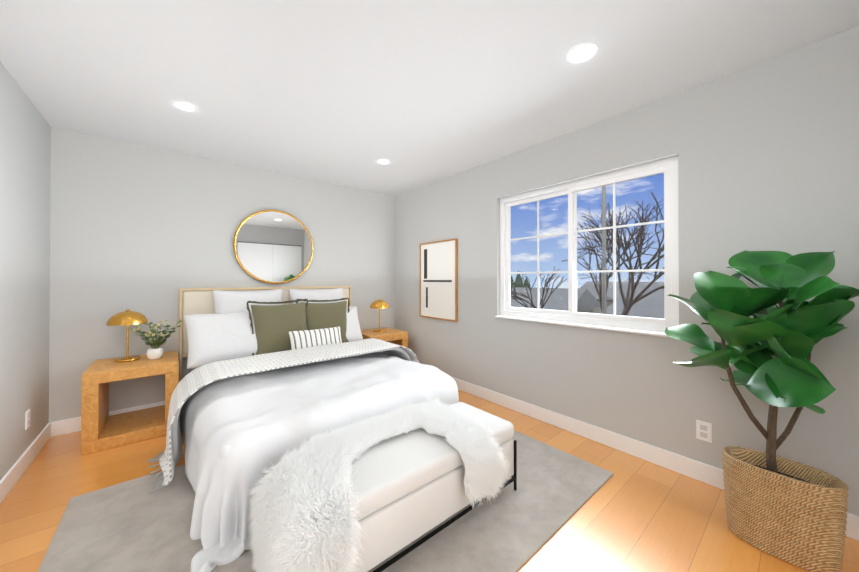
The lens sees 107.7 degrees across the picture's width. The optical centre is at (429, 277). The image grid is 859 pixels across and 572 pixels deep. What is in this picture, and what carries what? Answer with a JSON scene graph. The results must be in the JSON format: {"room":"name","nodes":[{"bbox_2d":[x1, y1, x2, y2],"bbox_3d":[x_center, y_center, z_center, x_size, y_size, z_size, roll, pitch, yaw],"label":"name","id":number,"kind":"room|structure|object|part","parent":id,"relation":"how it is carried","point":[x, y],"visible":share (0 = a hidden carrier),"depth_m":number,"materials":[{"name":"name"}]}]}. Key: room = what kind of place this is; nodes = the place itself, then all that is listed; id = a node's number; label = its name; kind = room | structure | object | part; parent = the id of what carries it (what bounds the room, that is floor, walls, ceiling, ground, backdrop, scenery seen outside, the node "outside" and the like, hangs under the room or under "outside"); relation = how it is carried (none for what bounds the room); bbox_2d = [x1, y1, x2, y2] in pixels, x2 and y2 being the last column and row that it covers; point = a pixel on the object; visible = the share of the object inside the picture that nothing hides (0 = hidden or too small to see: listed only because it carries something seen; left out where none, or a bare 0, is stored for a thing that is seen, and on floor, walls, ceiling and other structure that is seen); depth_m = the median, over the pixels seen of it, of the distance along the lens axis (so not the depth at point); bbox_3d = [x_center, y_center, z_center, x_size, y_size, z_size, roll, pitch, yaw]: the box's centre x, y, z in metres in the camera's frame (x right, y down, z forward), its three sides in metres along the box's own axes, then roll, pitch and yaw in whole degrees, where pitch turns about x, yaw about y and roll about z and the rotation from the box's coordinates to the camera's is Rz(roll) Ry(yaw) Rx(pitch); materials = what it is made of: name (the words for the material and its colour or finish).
{"room":"bedroom","nodes":[
{"label":"bedroom","id":0,"kind":"room"},
{"bbox_2d":[0,61,50,479],"bbox_3d":[-1.739,0.019,0.874,0.120,2.440,4.050,0,0,-40],"label":"wall","id":1,"kind":"structure","parent":0,"point":[25,151],"depth_m":2.01,"materials":[{"name":"grey paint"}]},
{"bbox_2d":[25,409,29,429],"bbox_3d":[-2.663,0.936,2.083,0.008,0.115,0.072,0,0,-40],"label":"electrical outlet","id":2,"kind":"object","parent":1,"relation":"attached to","point":[27,418],"visible":1,"depth_m":2.07,"materials":[{"name":"white plastic"}]},
{"bbox_2d":[0,421,55,503],"bbox_3d":[-1.687,1.182,0.910,0.014,0.115,4.050,0,0,-40],"label":"baseboard","id":3,"kind":"structure","parent":1,"relation":"attached to","point":[17,470],"depth_m":2.02,"materials":[{"name":"white"}]},
{"bbox_2d":[49,127,394,421],"bbox_3d":[-1.779,0.035,3.551,3.480,2.440,0.120,0,0,-40],"label":"wall","id":4,"kind":"structure","parent":0,"point":[148,232],"depth_m":2.87,"materials":[{"name":"grey paint"}]},
{"bbox_2d":[56,401,164,435],"bbox_3d":[-1.736,1.197,3.493,3.180,0.115,0.014,0,0,-40],"label":"baseboard","id":5,"kind":"structure","parent":4,"relation":"attached to","point":[66,426],"depth_m":2.55,"materials":[{"name":"white"}]},
{"bbox_2d":[233,210,312,283],"bbox_3d":[-1.708,-0.345,3.499,0.824,0.824,0.029,0,0,-40],"label":"mirror","id":6,"kind":"object","parent":4,"relation":"attached to","point":[273,246],"visible":0.98,"depth_m":3.47,"materials":[{"name":"gold metal"}]},
{"bbox_2d":[0,390,858,571],"bbox_3d":[-0.447,1.296,1.940,3.480,0.100,4.290,0,0,-40],"label":"floor","id":7,"kind":"structure","parent":0,"point":[634,514],"depth_m":1.67,"materials":[{"name":"brown wood"}]},
{"bbox_2d":[81,351,178,454],"bbox_3d":[-2.405,0.964,2.574,0.535,0.570,0.525,0,0,-40],"label":"nightstand","id":8,"kind":"object","parent":7,"relation":"on","point":[101,429],"visible":0.85,"depth_m":2.40,"materials":[{"name":"brown wood"}]},
{"bbox_2d":[106,309,147,361],"bbox_3d":[-2.499,0.468,2.600,0.250,0.421,0.250,0,0,-40],"label":"lamp","id":9,"kind":"object","parent":8,"relation":"on","point":[127,317],"visible":1,"depth_m":2.55,"materials":[{"name":"gold metal"}]},
{"bbox_2d":[130,320,181,359],"bbox_3d":[-2.291,0.516,2.640,0.328,0.324,0.289,0,0,-40],"label":"potted plant","id":10,"kind":"object","parent":8,"relation":"on","point":[154,353],"visible":1,"depth_m":2.62,"materials":[{"name":"green plant"}]},
{"bbox_2d":[147,286,458,571],"bbox_3d":[-1.024,0.675,2.636,1.992,1.155,2.238,0,0,-40],"label":"bed","id":11,"kind":"object","parent":7,"relation":"on","point":[274,375],"visible":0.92,"depth_m":2.13,"materials":[{"name":"beige fabric"}]},
{"bbox_3d":[-1.018,0.910,2.693,1.520,0.220,2.005,0,0,-40],"label":"mattress","id":12,"kind":"part","parent":11,"relation":"part of","materials":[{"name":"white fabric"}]},
{"bbox_2d":[212,289,281,313],"bbox_3d":[-1.817,0.438,3.187,0.680,0.700,0.169,0,-8,-40],"label":"pillow","id":13,"kind":"object","parent":11,"relation":"on","point":[223,300],"depth_m":3.10,"materials":[{"name":"white fabric"}]},
{"bbox_3d":[-1.684,0.679,3.496,1.724,1.152,0.070,0,0,-40],"label":"headboard frame","id":14,"kind":"part","parent":11,"relation":"part of","materials":[{"name":"brown wood"}]},
{"bbox_3d":[-1.684,0.425,3.498,1.680,0.600,0.060,0,0,-40],"label":"headboard panel","id":15,"kind":"part","parent":11,"relation":"part of","materials":[{"name":"beige fabric"}]},
{"bbox_2d":[147,338,418,493],"bbox_3d":[-0.975,0.917,2.575,1.992,0.600,0.621,0,0,-40],"label":"throw","id":16,"kind":"object","parent":11,"relation":"on","point":[208,383],"depth_m":2.21,"materials":[{"name":"white fabric"}]},
{"bbox_2d":[289,288,342,303],"bbox_3d":[-1.278,0.440,3.634,0.680,0.700,0.170,0,-8,-40],"label":"pillow","id":17,"kind":"object","parent":11,"relation":"on","point":[294,293],"depth_m":3.60,"materials":[{"name":"white fabric"}]},
{"bbox_2d":[38,430,612,571],"bbox_3d":[-0.424,1.239,1.875,2.590,0.012,1.860,0,0,-40],"label":"rug","id":18,"kind":"object","parent":7,"relation":"on","point":[133,525],"visible":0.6,"depth_m":1.56,"materials":[{"name":"grey carpet"}]},
{"bbox_2d":[247,397,516,571],"bbox_3d":[-0.200,1.029,1.500,1.514,0.427,0.545,0,0,-40],"label":"bench","id":19,"kind":"object","parent":18,"relation":"on","point":[368,494],"visible":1,"depth_m":1.35,"materials":[{"name":"white fabric"}]},
{"bbox_3d":[-0.096,0.892,1.630,1.188,0.096,0.448,0,0,-40],"label":"lid","id":20,"kind":"part","parent":19,"relation":"part of","materials":[{"name":"white fabric"}]},
{"bbox_3d":[-0.096,1.094,1.629,1.180,0.300,0.466,0,0,-40],"label":"frame","id":21,"kind":"part","parent":19,"relation":"part of","materials":[{"name":"black metal"}]},
{"bbox_2d":[361,327,407,347],"bbox_3d":[-0.647,0.973,4.034,0.535,0.570,0.525,0,0,-40],"label":"nightstand","id":22,"kind":"object","parent":7,"relation":"on","point":[395,336],"visible":0.27,"depth_m":3.95,"materials":[{"name":"brown wood"}]},
{"bbox_2d":[370,299,388,331],"bbox_3d":[-0.645,0.476,4.062,0.250,0.421,0.250,0,0,-40],"label":"lamp","id":23,"kind":"object","parent":22,"relation":"on","point":[379,304],"visible":1,"depth_m":3.99,"materials":[{"name":"gold metal"}]},
{"bbox_2d":[665,250,858,571],"bbox_3d":[1.527,0.547,1.492,0.655,1.391,0.683,0,0,-40],"label":"fiddle leaf fig","id":24,"kind":"object","parent":7,"relation":"on","point":[792,512],"visible":1,"depth_m":1.41,"materials":[{"name":"green plant"}]},
{"bbox_2d":[0,0,858,195],"bbox_3d":[-0.447,-1.244,1.955,3.480,0.100,4.290,0,0,-40],"label":"ceiling","id":25,"kind":"structure","parent":0,"point":[416,93],"depth_m":1.79,"materials":[{"name":"white paint"}]},
{"bbox_2d":[170,100,198,112],"bbox_3d":[-1.700,-1.189,2.180,0.340,0.008,0.340,0,0,-40],"label":"recessed light","id":26,"kind":"object","parent":25,"relation":"in","point":[184,106],"visible":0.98,"depth_m":2.17,"materials":[{"name":"white"}]},
{"bbox_2d":[376,159,390,164],"bbox_3d":[-0.470,-1.183,3.203,0.340,0.008,0.340,0,0,-40],"label":"recessed light","id":27,"kind":"object","parent":25,"relation":"in","point":[383,161],"visible":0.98,"depth_m":3.19,"materials":[{"name":"white"}]},
{"bbox_2d":[566,41,598,62],"bbox_3d":[0.808,-1.192,1.665,0.340,0.008,0.340,0,0,-40],"label":"recessed light","id":28,"kind":"object","parent":25,"relation":"in","point":[581,52],"visible":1,"depth_m":1.65,"materials":[{"name":"white"}]},
{"bbox_2d":[395,26,858,515],"bbox_3d":[0.846,0.032,3.021,0.120,2.440,4.050,0,0,-40],"label":"wall","id":29,"kind":"structure","parent":0,"point":[766,152],"depth_m":1.97,"materials":[{"name":"grey paint"}]},
{"bbox_2d":[419,239,457,321],"bbox_3d":[0.095,0.026,3.801,0.030,0.940,0.670,0,0,-40],"label":"art","id":30,"kind":"object","parent":29,"relation":"attached to","point":[438,279],"visible":0.98,"depth_m":3.77,"materials":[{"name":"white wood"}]},
{"bbox_2d":[496,315,670,337],"bbox_3d":[1.154,0.380,2.586,0.095,0.018,1.452,0,0,-40],"label":"window sill","id":31,"kind":"structure","parent":29,"relation":"attached to","point":[652,333],"depth_m":2.43,"materials":[{"name":"white paint"}]},
{"bbox_2d":[500,156,678,332],"bbox_3d":[1.196,-0.205,2.625,0.060,1.190,1.450,0,0,-40],"label":"window","id":32,"kind":"structure","parent":29,"relation":"in","point":[668,167],"depth_m":2.44,"materials":[{"name":"white plastic"}]},
{"bbox_2d":[452,377,858,540],"bbox_3d":[0.794,1.194,2.972,0.014,0.115,4.050,0,0,-40],"label":"baseboard","id":33,"kind":"structure","parent":29,"relation":"attached to","point":[698,470],"depth_m":2.26,"materials":[{"name":"white"}]},
{"bbox_2d":[696,420,711,442],"bbox_3d":[1.674,0.935,1.917,0.008,0.115,0.072,0,0,-40],"label":"electrical outlet","id":34,"kind":"object","parent":29,"relation":"attached to","point":[703,431],"visible":1,"depth_m":1.91,"materials":[{"name":"white plastic"}]},
{"label":"outside","id":35,"kind":"structure","parent":0,"visible":0},
{"bbox_3d":[11.149,4.682,16.725,60.000,0.100,70.000,0,0,-40],"label":"ground","id":36,"kind":"structure","parent":35,"visible":0},
{"bbox_2d":[511,270,529,287],"bbox_3d":[13.660,1.815,47.932,3.267,6.000,7.740,0,0,45],"label":"conifers","id":37,"kind":"object","parent":36,"relation":"on","point":[517,283],"depth_m":47.52,"materials":[{"name":"green plant"}]},
{"bbox_2d":[511,267,564,308],"bbox_3d":[4.860,2.011,16.167,3.892,5.244,2.934,0,0,-40],"label":"bare tree","id":38,"kind":"object","parent":36,"relation":"on","point":[542,303],"depth_m":15.92,"materials":[{"name":"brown plant"}]},
{"bbox_2d":[511,287,599,312],"bbox_3d":[5.847,2.704,24.682,12.000,3.950,9.000,0,0,40],"label":"house","id":39,"kind":"structure","parent":36,"relation":"on","point":[583,301],"depth_m":20.70,"materials":[{"name":"grey"}]},
{"bbox_2d":[602,186,606,313],"bbox_3d":[3.678,0.967,5.659,0.280,7.200,1.020,0,0,-40],"label":"pole","id":40,"kind":"object","parent":36,"relation":"on","point":[603,250],"depth_m":5.93,"materials":[{"name":"grey"}]},
{"bbox_2d":[562,191,663,315],"bbox_3d":[6.362,1.049,10.054,5.775,7.096,5.519,0,0,-40],"label":"bare tree","id":41,"kind":"object","parent":36,"relation":"on","point":[628,300],"depth_m":9.63,"materials":[{"name":"brown plant"}]},
{"bbox_2d":[581,281,663,313],"bbox_3d":[21.538,2.531,29.271,9.000,4.350,13.000,0,0,-45],"label":"house","id":42,"kind":"structure","parent":36,"relation":"on","point":[587,284],"depth_m":29.57,"materials":[{"name":"grey"}]},
{"bbox_2d":[599,289,664,318],"bbox_3d":[14.664,2.583,12.507,9.000,4.050,12.000,0,0,-34],"label":"house","id":43,"kind":"structure","parent":36,"relation":"on","point":[645,305],"depth_m":15.10,"materials":[{"name":"grey"}]}
]}

